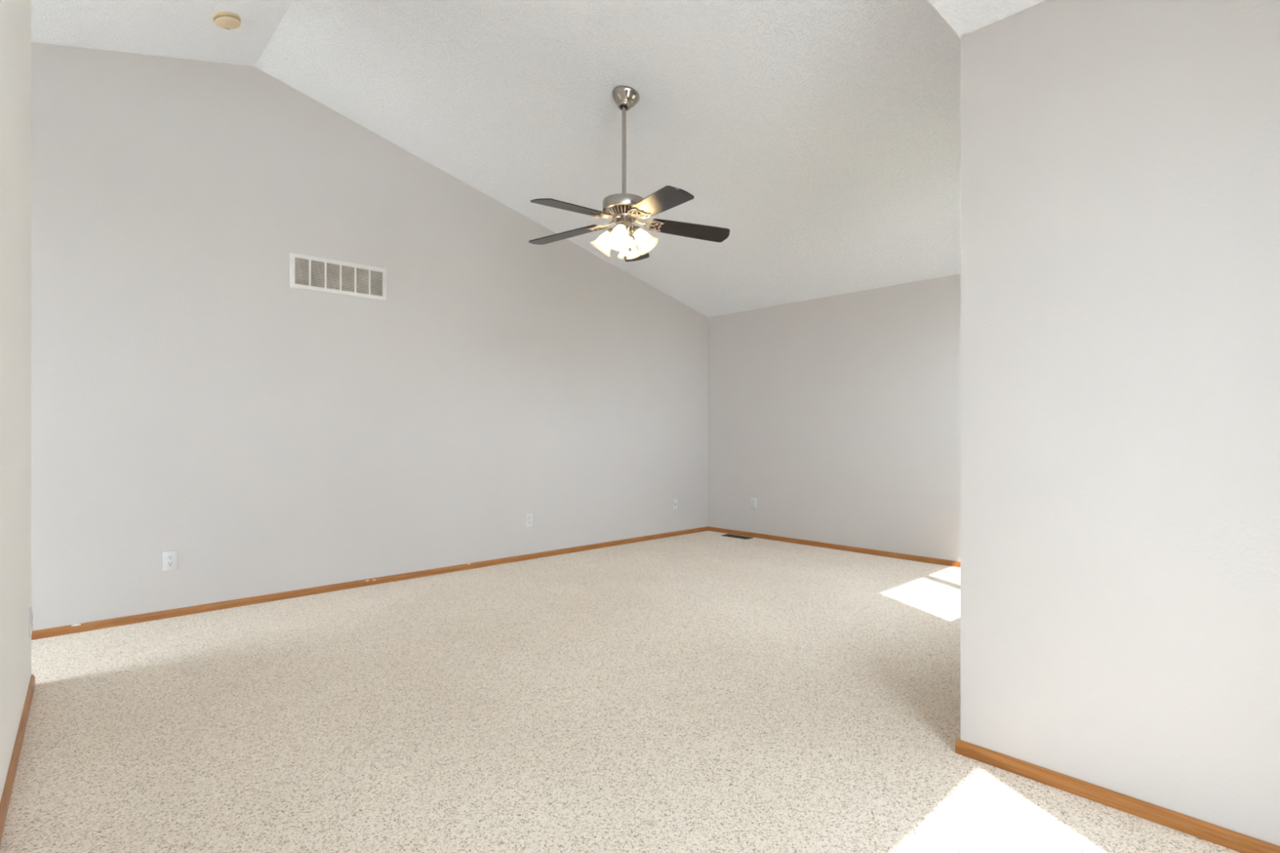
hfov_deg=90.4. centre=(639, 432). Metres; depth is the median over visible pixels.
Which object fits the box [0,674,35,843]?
baseboard
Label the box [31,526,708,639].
baseboard
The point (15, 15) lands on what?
wall
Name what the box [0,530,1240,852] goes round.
floor
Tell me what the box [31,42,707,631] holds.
wall
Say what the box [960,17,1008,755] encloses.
wall
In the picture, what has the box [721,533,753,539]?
floor vent
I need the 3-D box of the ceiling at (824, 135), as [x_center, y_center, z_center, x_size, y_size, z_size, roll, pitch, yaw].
[-0.638,-1.906,3.325,8.000,1.339,4.330,0,0,-43]
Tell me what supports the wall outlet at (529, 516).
attached to the wall at (199, 404)
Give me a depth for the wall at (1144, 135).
1.83 m
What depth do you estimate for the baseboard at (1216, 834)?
1.87 m
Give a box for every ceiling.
[31,0,960,317]
[927,0,1046,37]
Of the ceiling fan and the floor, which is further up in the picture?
the ceiling fan
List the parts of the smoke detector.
plate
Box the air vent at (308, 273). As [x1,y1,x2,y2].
[289,252,386,301]
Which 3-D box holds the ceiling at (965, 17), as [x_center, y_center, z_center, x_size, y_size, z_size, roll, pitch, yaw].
[0.032,-1.445,0.176,4.353,0.150,1.470,0,0,-43]
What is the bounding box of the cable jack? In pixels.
[672,498,677,509]
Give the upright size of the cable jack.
0.114 m
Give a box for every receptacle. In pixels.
[166,555,173,559]
[166,561,173,566]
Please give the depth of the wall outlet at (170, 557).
3.82 m
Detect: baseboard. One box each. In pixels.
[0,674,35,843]
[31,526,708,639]
[707,526,960,567]
[955,738,1279,852]
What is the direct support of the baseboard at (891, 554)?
attached to the wall at (840, 415)
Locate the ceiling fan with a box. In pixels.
[528,85,729,262]
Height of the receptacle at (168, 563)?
0.029 m
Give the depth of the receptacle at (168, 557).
3.82 m
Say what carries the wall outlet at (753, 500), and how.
attached to the wall at (840, 415)
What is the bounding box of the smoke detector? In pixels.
[212,11,240,29]
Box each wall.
[0,0,31,801]
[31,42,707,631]
[707,273,960,561]
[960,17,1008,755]
[1008,0,1279,845]
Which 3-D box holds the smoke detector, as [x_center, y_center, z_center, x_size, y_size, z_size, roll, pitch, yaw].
[-2.300,-2.292,3.539,0.136,0.068,0.136,0,0,1]
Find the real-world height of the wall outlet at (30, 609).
0.114 m
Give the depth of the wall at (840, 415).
6.01 m
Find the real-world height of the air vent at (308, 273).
0.239 m
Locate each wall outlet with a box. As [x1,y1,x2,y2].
[29,607,32,637]
[163,550,177,570]
[525,513,532,527]
[751,497,756,509]

